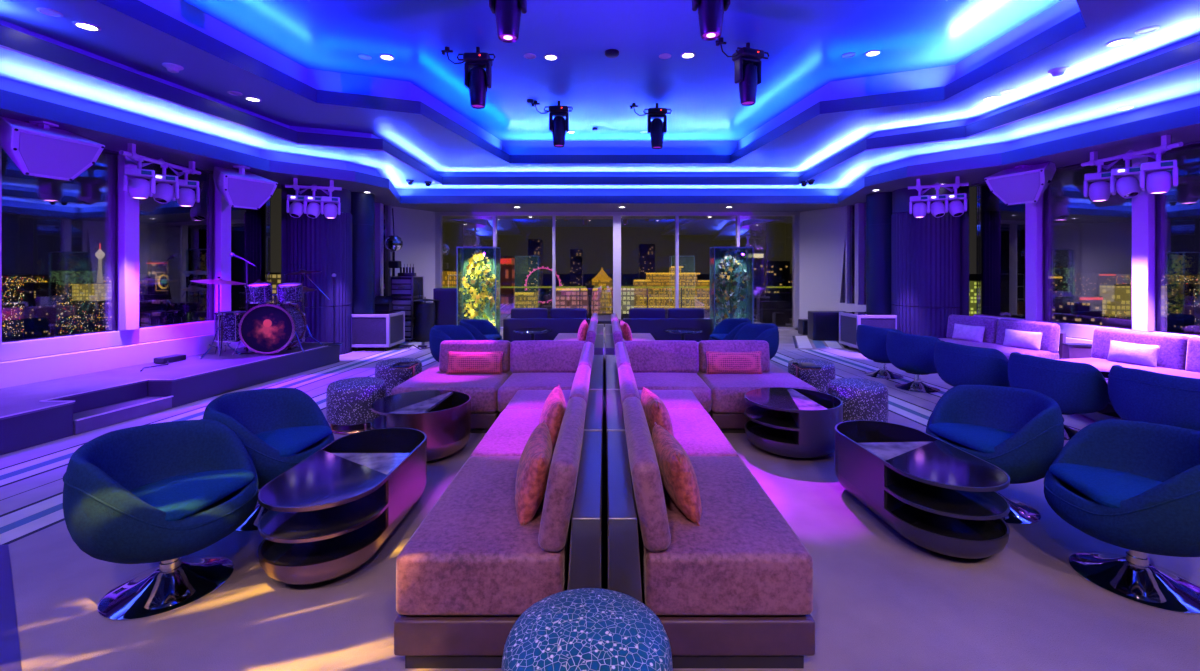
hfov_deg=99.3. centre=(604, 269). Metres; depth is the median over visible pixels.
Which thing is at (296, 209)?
head
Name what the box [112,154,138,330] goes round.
trim
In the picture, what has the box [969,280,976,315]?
building
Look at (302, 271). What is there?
cymbal stand
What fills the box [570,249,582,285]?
building
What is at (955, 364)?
tub chair
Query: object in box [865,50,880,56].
recessed light
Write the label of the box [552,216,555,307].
trim
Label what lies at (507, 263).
building
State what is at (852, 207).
window
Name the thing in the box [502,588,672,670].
ottoman
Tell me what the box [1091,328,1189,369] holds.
cushion
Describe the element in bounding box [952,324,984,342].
pillow
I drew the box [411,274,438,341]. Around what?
drum
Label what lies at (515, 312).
cushion
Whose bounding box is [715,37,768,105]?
light
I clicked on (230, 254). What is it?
microphone
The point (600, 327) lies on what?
module
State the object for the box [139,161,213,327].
window
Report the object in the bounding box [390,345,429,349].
cable coil
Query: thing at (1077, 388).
tub chair
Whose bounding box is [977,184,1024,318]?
window
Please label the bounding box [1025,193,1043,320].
column
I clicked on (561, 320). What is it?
sofa
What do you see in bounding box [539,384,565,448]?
pillow
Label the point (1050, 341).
cushion
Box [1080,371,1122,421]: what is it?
oval coffee table
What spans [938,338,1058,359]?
seat cushion
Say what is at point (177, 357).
box
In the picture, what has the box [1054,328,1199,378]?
banquette
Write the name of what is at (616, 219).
trim
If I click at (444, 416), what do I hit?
round coffee table
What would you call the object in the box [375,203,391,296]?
column
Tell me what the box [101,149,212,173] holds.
wall
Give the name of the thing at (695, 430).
seat cushion
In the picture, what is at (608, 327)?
module
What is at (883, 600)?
floor
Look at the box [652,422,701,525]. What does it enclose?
pillow
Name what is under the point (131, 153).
light bar
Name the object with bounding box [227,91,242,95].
fitting
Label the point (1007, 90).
fitting
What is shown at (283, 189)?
wall
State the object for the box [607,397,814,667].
module
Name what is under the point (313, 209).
head
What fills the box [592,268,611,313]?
building
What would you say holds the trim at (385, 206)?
in the wall at (416, 228)
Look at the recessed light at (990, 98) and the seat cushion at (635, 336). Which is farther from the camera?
the seat cushion at (635, 336)
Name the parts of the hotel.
light cornice, light cornice, light cornice, light cornice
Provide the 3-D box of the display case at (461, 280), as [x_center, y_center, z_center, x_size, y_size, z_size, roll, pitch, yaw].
[-2.400,0.531,9.750,0.734,1.937,0.414,0,0,0]
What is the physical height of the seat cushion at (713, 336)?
0.118 m
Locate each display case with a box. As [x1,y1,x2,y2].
[457,247,499,333]
[710,247,752,333]
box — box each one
[140,354,185,370]
[398,264,415,275]
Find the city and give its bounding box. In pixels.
[2,274,1199,340]
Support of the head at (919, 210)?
hanging from the light bar at (957, 178)
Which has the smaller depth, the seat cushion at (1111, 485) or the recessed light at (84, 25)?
the seat cushion at (1111, 485)
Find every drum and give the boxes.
[232,283,306,354]
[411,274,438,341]
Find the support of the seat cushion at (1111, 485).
on the tub chair at (1134, 486)
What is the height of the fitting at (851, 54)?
0.010 m
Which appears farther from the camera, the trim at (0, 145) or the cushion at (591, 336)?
the cushion at (591, 336)
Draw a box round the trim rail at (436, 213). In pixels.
[435,212,799,329]
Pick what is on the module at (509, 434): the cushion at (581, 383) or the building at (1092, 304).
the cushion at (581, 383)
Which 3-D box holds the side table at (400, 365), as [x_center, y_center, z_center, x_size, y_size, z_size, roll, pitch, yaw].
[-2.100,1.240,5.350,0.210,0.513,0.270,0,0,0]
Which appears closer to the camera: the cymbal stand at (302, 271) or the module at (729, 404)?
the module at (729, 404)
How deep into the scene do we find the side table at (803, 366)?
5.25 m
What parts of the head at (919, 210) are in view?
yoke arm, yoke arm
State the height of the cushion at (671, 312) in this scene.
0.358 m
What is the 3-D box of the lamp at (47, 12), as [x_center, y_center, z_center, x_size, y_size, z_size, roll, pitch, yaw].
[-4.513,-2.095,4.151,0.110,0.001,0.110,0,0,0]
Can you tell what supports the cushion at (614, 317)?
on the module at (608, 327)
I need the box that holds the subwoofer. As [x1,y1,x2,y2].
[808,311,845,340]
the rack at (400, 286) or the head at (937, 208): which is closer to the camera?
the head at (937, 208)
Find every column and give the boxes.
[351,192,374,350]
[866,192,892,313]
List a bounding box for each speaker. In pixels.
[433,288,456,324]
[798,319,807,334]
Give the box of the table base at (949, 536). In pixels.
[835,470,1009,558]
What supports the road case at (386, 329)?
on the floor
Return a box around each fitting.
[36,7,62,16]
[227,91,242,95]
[358,54,371,59]
[524,53,535,58]
[659,53,670,58]
[842,52,855,57]
[1000,89,1015,93]
[1135,26,1159,34]
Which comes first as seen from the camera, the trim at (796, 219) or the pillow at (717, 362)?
the pillow at (717, 362)
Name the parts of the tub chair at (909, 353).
swivel post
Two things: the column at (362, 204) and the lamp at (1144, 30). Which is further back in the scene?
the column at (362, 204)
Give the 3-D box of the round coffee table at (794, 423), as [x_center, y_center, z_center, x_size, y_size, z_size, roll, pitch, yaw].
[1.570,1.285,4.270,0.770,0.430,0.770,0,0,-2]
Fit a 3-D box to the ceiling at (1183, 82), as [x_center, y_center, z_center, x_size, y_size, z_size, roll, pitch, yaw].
[0.260,-1.800,3.170,15.153,0.001,16.340,0,0,0]
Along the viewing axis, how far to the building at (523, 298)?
619.96 m
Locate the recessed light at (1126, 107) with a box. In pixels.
[1116,106,1133,109]
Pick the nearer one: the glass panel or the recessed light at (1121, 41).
the recessed light at (1121, 41)
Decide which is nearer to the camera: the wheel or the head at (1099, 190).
the head at (1099, 190)
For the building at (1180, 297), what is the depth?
332.00 m
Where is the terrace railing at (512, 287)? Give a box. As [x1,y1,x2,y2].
[442,286,792,315]
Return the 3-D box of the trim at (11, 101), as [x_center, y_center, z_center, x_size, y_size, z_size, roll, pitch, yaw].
[0.260,-1.535,3.170,15.153,0.170,16.340,0,0,0]
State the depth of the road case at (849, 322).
9.33 m
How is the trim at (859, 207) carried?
attached to the wall at (822, 231)
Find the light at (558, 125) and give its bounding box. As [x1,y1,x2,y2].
[531,100,572,146]
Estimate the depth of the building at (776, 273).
799.93 m
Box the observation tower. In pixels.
[95,243,104,282]
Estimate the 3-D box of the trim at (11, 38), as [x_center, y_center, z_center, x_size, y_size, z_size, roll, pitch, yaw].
[0.100,-1.885,2.995,13.274,0.170,15.990,0,0,0]
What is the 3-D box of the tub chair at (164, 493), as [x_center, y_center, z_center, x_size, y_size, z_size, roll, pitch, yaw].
[-2.060,1.135,2.420,0.694,0.724,0.733,0,0,4]
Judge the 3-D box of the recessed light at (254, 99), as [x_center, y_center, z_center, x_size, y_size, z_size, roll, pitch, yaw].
[-4.317,-2.095,6.263,0.175,0.010,0.175,0,0,0]
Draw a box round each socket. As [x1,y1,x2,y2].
[441,46,452,54]
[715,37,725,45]
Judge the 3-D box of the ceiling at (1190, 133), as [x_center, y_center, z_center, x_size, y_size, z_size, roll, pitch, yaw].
[0.350,-1.450,4.050,16.792,0.001,18.100,0,0,0]
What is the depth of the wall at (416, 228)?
12.24 m
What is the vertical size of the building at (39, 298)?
61.890 m
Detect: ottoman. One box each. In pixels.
[326,377,385,434]
[375,358,421,395]
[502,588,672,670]
[788,358,834,393]
[828,378,887,421]
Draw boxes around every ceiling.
[0,0,1199,172]
[0,48,1199,188]
[0,108,1199,211]
[182,0,1061,140]
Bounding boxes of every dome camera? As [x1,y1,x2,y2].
[406,179,413,184]
[424,181,431,186]
[800,181,807,186]
[807,179,814,184]
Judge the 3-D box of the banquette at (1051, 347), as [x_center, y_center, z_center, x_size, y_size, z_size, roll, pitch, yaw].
[5.356,1.096,7.227,0.960,0.808,1.467,0,0,-19]
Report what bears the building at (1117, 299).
on the city
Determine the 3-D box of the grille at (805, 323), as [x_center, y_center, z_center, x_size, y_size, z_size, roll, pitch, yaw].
[4.702,1.328,11.747,0.210,0.280,0.008,0,0,0]
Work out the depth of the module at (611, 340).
6.12 m
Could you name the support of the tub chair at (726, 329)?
on the floor
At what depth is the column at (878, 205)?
9.54 m
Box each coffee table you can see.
[258,427,426,584]
[370,390,470,461]
[427,432,470,460]
[744,387,842,458]
[835,420,1009,558]
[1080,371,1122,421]
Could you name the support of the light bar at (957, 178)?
hanging from the ceiling at (1190, 133)
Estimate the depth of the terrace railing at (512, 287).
16.57 m
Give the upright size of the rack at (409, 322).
0.440 m
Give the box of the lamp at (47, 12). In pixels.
[40,10,58,15]
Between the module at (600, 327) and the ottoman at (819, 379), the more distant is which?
the module at (600, 327)
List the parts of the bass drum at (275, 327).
spur leg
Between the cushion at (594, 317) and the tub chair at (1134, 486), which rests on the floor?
the tub chair at (1134, 486)
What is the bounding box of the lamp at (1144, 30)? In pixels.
[1138,28,1155,32]
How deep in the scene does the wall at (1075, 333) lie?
6.97 m
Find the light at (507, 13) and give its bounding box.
[489,0,526,42]
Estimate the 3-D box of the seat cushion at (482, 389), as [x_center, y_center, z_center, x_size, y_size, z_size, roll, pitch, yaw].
[-1.465,1.188,5.290,0.978,0.252,1.342,0,0,0]
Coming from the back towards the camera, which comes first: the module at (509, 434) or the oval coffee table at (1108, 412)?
the oval coffee table at (1108, 412)
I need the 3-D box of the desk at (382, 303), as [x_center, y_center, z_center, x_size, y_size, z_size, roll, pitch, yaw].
[-4.579,1.023,10.527,0.360,0.955,0.466,0,0,-10]
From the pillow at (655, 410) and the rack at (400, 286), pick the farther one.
the rack at (400, 286)
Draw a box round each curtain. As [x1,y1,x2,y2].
[287,185,351,354]
[891,187,960,337]
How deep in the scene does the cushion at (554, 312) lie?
10.05 m
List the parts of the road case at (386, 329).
lid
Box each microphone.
[229,253,241,258]
[332,273,335,284]
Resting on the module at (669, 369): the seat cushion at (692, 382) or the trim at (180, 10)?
the seat cushion at (692, 382)
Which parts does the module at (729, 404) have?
panel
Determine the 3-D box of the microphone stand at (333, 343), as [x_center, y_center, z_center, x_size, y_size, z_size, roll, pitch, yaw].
[-4.323,0.715,8.150,0.280,0.950,0.280,0,0,0]
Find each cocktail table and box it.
[585,285,594,317]
[753,285,766,323]
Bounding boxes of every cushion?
[130,469,254,520]
[255,425,331,456]
[391,363,511,412]
[396,456,576,614]
[439,340,510,372]
[470,409,555,456]
[484,334,501,339]
[498,373,575,411]
[505,390,570,408]
[510,340,585,372]
[511,308,547,317]
[538,397,585,551]
[550,308,586,317]
[554,333,594,345]
[569,364,590,407]
[578,342,593,369]
[586,320,596,344]
[590,313,597,323]
[611,313,618,323]
[612,320,622,344]
[614,333,654,345]
[615,342,630,369]
[618,364,639,407]
[623,340,698,372]
[623,397,670,551]
[629,308,664,317]
[632,456,812,614]
[633,373,710,411]
[638,390,703,408]
[651,409,738,456]
[667,308,703,317]
[697,363,817,412]
[698,340,769,372]
[710,334,727,339]
[928,423,1014,452]
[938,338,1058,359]
[946,315,998,342]
[995,319,1059,352]
[1049,463,1162,507]
[1054,358,1199,378]
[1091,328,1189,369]
[1185,337,1199,372]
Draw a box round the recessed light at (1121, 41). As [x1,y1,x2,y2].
[1106,38,1132,46]
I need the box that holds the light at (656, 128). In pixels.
[630,103,671,148]
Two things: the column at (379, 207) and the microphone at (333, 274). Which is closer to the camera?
the microphone at (333, 274)
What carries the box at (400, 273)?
on the rack at (400, 286)
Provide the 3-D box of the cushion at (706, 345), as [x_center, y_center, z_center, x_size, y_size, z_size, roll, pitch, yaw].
[1.355,0.910,5.360,0.743,0.343,0.176,0,0,0]
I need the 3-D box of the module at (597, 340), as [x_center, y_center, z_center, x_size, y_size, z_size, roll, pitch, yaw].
[-0.402,1.110,6.700,0.780,0.781,1.302,0,0,0]
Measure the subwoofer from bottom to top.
0.600 m
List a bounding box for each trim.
[0,25,1199,183]
[0,89,1199,202]
[0,145,1,343]
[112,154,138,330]
[139,0,1079,154]
[214,182,230,313]
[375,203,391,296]
[435,216,441,287]
[493,216,496,323]
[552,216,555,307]
[613,216,620,318]
[675,216,678,307]
[736,216,739,318]
[793,216,799,329]
[845,203,863,304]
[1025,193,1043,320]
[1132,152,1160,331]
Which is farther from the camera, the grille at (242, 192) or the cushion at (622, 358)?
the grille at (242, 192)
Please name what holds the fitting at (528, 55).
attached to the ceiling at (805, 41)
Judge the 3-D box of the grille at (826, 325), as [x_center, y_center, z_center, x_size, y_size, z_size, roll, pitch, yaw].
[4.821,1.198,10.798,0.700,0.520,0.010,0,0,6]
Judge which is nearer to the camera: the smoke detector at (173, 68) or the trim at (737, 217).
the smoke detector at (173, 68)
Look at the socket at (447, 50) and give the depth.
5.95 m
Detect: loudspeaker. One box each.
[0,116,104,180]
[212,166,277,209]
[984,162,1055,204]
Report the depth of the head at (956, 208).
7.85 m
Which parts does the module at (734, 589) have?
panel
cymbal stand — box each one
[191,276,244,358]
[243,279,273,348]
[285,268,329,344]
[298,285,322,344]
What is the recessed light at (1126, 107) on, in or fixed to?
in the ceiling at (1183, 82)
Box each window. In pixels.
[109,153,116,181]
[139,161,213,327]
[231,199,269,310]
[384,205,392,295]
[843,203,865,304]
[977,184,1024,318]
[1044,165,1095,324]
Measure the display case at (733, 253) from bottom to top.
1.937 m
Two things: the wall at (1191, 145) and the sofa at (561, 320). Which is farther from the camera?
the sofa at (561, 320)
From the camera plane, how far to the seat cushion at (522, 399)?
4.24 m
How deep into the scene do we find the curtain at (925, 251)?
8.77 m
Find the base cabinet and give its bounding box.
[1061,343,1091,358]
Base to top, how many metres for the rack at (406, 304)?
0.440 m
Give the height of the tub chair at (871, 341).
0.724 m
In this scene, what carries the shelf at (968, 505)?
attached to the oval coffee table at (941, 497)
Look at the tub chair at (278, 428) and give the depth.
3.19 m
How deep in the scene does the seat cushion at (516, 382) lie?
4.74 m
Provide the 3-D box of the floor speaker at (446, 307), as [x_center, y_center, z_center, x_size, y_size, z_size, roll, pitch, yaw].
[-3.458,0.948,11.196,0.500,1.100,0.458,0,0,-8]
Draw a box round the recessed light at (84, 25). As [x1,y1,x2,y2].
[72,21,100,30]
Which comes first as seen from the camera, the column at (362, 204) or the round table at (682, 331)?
the round table at (682, 331)
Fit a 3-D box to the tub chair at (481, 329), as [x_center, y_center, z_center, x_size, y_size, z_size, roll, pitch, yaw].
[-1.920,1.135,7.950,0.694,0.724,0.733,0,0,10]
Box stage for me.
[0,342,339,454]
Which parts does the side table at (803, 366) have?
post, glass, frame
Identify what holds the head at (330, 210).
hanging from the light bar at (295, 180)
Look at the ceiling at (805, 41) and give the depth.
5.91 m
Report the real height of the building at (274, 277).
66.890 m
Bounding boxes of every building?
[24,282,55,338]
[50,271,96,284]
[72,283,111,300]
[270,273,280,302]
[442,270,465,313]
[500,256,514,313]
[515,290,537,307]
[528,239,542,296]
[556,288,599,313]
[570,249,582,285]
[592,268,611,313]
[621,285,633,313]
[638,244,654,279]
[715,261,727,279]
[740,252,763,313]
[764,261,789,292]
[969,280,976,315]
[1083,273,1115,295]
[1083,295,1102,324]
[1100,285,1131,316]
[1161,285,1166,316]
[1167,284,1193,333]
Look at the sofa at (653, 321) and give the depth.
9.94 m
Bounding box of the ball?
[385,208,402,275]
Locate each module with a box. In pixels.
[391,340,511,432]
[394,397,601,667]
[470,364,602,509]
[498,340,602,414]
[554,313,603,345]
[586,320,603,389]
[605,313,654,345]
[605,320,622,389]
[606,340,710,414]
[606,364,738,509]
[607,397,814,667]
[697,340,817,432]
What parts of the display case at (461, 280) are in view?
glass pane, stem, glass pane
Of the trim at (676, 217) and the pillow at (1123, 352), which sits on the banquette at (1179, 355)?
the pillow at (1123, 352)
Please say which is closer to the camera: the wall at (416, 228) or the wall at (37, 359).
the wall at (37, 359)
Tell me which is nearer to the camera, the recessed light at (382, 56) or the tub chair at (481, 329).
the recessed light at (382, 56)
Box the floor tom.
[214,311,245,355]
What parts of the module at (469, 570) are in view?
panel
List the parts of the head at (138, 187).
yoke arm, yoke arm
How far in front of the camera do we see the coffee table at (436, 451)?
3.92 m
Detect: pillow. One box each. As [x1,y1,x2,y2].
[446,351,502,373]
[515,420,552,525]
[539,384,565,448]
[577,320,588,340]
[620,321,631,340]
[641,386,673,436]
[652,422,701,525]
[706,351,761,373]
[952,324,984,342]
[1003,329,1042,350]
[1107,340,1159,367]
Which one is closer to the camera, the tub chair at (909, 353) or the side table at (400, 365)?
the side table at (400, 365)
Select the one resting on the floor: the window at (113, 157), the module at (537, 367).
the module at (537, 367)
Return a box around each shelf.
[258,503,387,542]
[744,408,799,430]
[884,487,1009,519]
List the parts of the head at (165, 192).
yoke arm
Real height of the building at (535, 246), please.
148.890 m
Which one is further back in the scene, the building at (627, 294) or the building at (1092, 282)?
the building at (1092, 282)
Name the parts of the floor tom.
leg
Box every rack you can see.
[390,276,423,296]
[392,296,423,317]
[405,318,414,339]
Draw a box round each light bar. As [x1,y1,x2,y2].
[119,143,200,176]
[285,178,341,194]
[908,176,968,194]
[1081,135,1182,169]
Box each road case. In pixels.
[351,311,404,350]
[839,312,896,351]
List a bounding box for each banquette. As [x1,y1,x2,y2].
[938,315,1065,386]
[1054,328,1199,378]
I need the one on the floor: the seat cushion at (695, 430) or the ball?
the ball
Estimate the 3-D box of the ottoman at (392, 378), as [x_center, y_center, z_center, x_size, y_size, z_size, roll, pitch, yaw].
[-2.400,1.271,5.950,0.513,0.452,0.513,0,0,0]
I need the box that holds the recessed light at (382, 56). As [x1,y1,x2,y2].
[379,54,394,59]
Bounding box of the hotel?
[633,266,735,309]
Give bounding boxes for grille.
[19,132,98,177]
[228,178,273,207]
[804,322,807,333]
[815,314,838,338]
[988,172,1039,202]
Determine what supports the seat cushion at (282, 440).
on the tub chair at (278, 428)
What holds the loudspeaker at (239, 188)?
hanging from the ceiling at (1190, 133)
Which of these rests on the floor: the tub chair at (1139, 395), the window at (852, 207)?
the tub chair at (1139, 395)
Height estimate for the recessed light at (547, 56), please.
0.010 m
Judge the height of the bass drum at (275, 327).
0.996 m
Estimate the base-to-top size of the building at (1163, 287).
46.570 m
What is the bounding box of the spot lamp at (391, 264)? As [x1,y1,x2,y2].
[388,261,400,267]
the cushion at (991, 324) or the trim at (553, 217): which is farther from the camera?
the trim at (553, 217)
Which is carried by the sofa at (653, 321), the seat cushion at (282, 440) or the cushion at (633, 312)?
the cushion at (633, 312)
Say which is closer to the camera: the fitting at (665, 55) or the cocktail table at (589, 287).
the fitting at (665, 55)
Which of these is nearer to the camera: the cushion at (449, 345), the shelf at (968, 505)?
the shelf at (968, 505)
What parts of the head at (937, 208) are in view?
yoke arm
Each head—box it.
[123,157,155,198]
[149,163,178,202]
[172,169,199,206]
[286,186,306,217]
[304,187,323,217]
[320,188,340,217]
[909,187,929,217]
[927,186,947,216]
[945,184,966,216]
[1084,161,1115,200]
[1110,155,1145,197]
[1140,148,1177,193]
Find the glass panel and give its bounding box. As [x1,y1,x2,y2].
[753,293,792,324]
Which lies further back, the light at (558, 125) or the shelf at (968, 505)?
the light at (558, 125)
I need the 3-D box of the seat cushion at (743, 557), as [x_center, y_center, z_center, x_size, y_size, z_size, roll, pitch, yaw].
[0.471,1.185,2.425,0.642,0.256,1.052,0,0,0]
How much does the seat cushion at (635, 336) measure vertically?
0.256 m
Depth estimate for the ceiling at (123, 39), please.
5.90 m
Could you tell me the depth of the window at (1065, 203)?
7.24 m
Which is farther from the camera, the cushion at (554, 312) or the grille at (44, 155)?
the cushion at (554, 312)
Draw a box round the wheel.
[524,266,561,303]
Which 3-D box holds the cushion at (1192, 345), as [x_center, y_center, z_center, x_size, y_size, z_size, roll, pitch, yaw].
[6.252,0.900,4.956,0.213,0.415,0.854,0,0,-12]
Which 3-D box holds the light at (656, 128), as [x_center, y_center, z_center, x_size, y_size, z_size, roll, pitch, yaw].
[0.719,-2.252,7.957,0.650,0.695,0.246,0,0,0]
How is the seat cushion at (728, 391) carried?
on the module at (729, 404)
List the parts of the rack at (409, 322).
panel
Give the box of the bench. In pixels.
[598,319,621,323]
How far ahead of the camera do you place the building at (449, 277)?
559.95 m
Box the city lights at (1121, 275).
[2,275,1199,336]
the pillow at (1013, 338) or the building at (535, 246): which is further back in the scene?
the building at (535, 246)
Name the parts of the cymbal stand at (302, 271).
boom arm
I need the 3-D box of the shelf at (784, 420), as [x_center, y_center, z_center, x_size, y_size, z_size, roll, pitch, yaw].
[1.382,1.222,4.310,0.385,0.016,0.769,0,0,12]
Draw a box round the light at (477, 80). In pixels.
[441,46,494,108]
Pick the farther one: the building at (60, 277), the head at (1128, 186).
the building at (60, 277)
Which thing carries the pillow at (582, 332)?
on the module at (597, 340)
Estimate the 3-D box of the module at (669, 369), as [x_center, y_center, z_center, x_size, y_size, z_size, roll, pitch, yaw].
[0.495,1.110,4.761,0.967,0.781,1.618,0,0,0]
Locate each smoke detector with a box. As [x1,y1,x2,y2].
[162,63,183,72]
[1047,67,1068,76]
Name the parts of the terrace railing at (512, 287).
post, post, handrail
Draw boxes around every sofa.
[503,308,590,341]
[623,308,710,341]
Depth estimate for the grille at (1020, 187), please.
7.03 m
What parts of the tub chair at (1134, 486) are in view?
swivel post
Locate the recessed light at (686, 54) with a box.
[681,52,694,57]
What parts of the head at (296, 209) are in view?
yoke arm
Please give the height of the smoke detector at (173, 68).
0.064 m
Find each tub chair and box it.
[63,420,257,620]
[202,388,334,531]
[429,325,475,361]
[459,319,502,339]
[708,318,751,339]
[733,324,778,358]
[856,324,903,378]
[886,331,940,392]
[926,385,1063,524]
[934,340,1009,386]
[1008,352,1109,440]
[1044,419,1199,614]
[1108,365,1199,430]
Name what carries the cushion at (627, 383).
on the module at (695, 430)
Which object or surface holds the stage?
on the floor
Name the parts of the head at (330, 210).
yoke arm, yoke arm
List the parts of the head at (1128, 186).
yoke arm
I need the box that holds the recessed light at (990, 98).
[983,96,1000,100]
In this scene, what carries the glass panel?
on the floor
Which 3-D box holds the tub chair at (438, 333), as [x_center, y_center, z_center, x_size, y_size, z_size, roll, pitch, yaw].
[-2.060,1.135,7.050,0.694,0.724,0.733,0,0,10]
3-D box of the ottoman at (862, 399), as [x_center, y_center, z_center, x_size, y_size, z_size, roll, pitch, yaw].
[2.390,1.271,4.820,0.513,0.452,0.513,0,0,0]
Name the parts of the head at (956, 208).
yoke arm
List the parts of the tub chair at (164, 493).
swivel post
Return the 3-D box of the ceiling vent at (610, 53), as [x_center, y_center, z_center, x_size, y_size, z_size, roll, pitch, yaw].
[0.089,-2.576,6.083,0.170,0.047,0.170,0,0,0]
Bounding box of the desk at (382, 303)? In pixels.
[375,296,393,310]
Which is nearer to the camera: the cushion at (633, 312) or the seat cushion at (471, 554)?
the seat cushion at (471, 554)
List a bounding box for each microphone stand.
[235,258,255,353]
[324,285,342,345]
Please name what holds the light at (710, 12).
hanging from the ceiling at (805, 41)
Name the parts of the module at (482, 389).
panel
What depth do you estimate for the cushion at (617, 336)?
6.11 m
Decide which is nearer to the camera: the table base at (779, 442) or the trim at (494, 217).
the table base at (779, 442)
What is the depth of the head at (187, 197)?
6.66 m
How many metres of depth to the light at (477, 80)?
5.89 m
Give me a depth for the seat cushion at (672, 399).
4.24 m
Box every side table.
[389,362,418,376]
[792,363,821,377]
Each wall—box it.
[0,320,244,388]
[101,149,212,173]
[281,184,286,283]
[392,206,434,301]
[800,206,865,318]
[960,185,968,315]
[971,141,1199,184]
[974,314,1199,343]
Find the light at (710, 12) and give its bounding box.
[692,0,730,40]
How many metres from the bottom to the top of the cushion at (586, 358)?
0.356 m
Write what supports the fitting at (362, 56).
attached to the ceiling at (805, 41)
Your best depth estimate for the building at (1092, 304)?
520.02 m
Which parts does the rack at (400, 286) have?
panel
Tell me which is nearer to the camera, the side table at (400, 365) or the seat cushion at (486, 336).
the side table at (400, 365)
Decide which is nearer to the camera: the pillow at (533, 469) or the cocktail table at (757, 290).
the pillow at (533, 469)
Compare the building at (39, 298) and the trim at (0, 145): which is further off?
the building at (39, 298)
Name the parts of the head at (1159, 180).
yoke arm, yoke arm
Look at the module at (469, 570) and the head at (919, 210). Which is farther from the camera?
the head at (919, 210)
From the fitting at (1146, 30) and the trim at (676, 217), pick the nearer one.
the fitting at (1146, 30)
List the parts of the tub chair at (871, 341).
swivel post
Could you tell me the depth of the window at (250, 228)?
8.21 m
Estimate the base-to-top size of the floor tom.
0.586 m
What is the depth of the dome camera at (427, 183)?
10.36 m
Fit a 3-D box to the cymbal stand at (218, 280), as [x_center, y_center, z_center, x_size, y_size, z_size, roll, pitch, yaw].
[-5.331,0.642,7.050,0.617,1.104,0.620,0,0,0]
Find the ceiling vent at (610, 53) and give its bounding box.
[605,49,618,57]
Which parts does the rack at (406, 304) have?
panel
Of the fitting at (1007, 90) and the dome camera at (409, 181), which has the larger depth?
the dome camera at (409, 181)
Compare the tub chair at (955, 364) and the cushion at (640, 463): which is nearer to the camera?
the cushion at (640, 463)
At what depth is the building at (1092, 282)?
1306.69 m
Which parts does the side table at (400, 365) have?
glass, frame, post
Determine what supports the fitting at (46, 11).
attached to the ceiling at (123, 39)
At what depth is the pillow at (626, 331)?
7.30 m
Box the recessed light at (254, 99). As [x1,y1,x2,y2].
[244,97,261,101]
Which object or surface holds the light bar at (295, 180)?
hanging from the ceiling at (1190, 133)
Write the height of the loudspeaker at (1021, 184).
0.597 m
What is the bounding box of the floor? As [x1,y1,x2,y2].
[0,314,1199,670]
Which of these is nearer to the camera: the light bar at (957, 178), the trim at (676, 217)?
the light bar at (957, 178)
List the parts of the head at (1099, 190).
yoke arm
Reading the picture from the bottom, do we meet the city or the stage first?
the stage
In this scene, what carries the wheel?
on the city
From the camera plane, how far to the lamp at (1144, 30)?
4.46 m
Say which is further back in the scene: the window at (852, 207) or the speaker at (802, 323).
the speaker at (802, 323)
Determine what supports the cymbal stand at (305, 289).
on the stage
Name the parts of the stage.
edge trim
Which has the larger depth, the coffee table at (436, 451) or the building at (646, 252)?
the building at (646, 252)
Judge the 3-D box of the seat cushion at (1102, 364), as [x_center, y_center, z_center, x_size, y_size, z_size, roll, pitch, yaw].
[5.810,1.190,5.303,0.879,0.283,1.728,0,0,-12]
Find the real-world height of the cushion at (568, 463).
0.356 m
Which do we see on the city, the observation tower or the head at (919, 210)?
the observation tower
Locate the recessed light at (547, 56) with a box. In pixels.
[544,54,557,59]
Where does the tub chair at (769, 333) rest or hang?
on the floor
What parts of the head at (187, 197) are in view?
yoke arm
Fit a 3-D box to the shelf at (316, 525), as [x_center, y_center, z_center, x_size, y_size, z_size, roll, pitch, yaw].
[-1.410,1.222,2.669,0.570,0.016,0.749,0,0,0]
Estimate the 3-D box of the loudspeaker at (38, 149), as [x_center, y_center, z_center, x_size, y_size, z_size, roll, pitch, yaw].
[-5.567,-1.190,5.038,0.572,0.572,0.725,0,0,12]
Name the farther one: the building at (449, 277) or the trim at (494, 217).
the building at (449, 277)
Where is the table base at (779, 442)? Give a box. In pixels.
[744,420,834,457]
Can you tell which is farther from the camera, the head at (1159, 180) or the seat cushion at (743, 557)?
the head at (1159, 180)
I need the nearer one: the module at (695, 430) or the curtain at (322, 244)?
the module at (695, 430)
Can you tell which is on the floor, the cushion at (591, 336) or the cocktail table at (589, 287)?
the cocktail table at (589, 287)
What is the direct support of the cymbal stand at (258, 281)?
on the stage
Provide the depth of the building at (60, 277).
2300.04 m
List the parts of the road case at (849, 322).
lid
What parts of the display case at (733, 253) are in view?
glass pane, stem, glass pane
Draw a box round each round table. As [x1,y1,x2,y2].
[513,328,551,339]
[664,328,702,340]

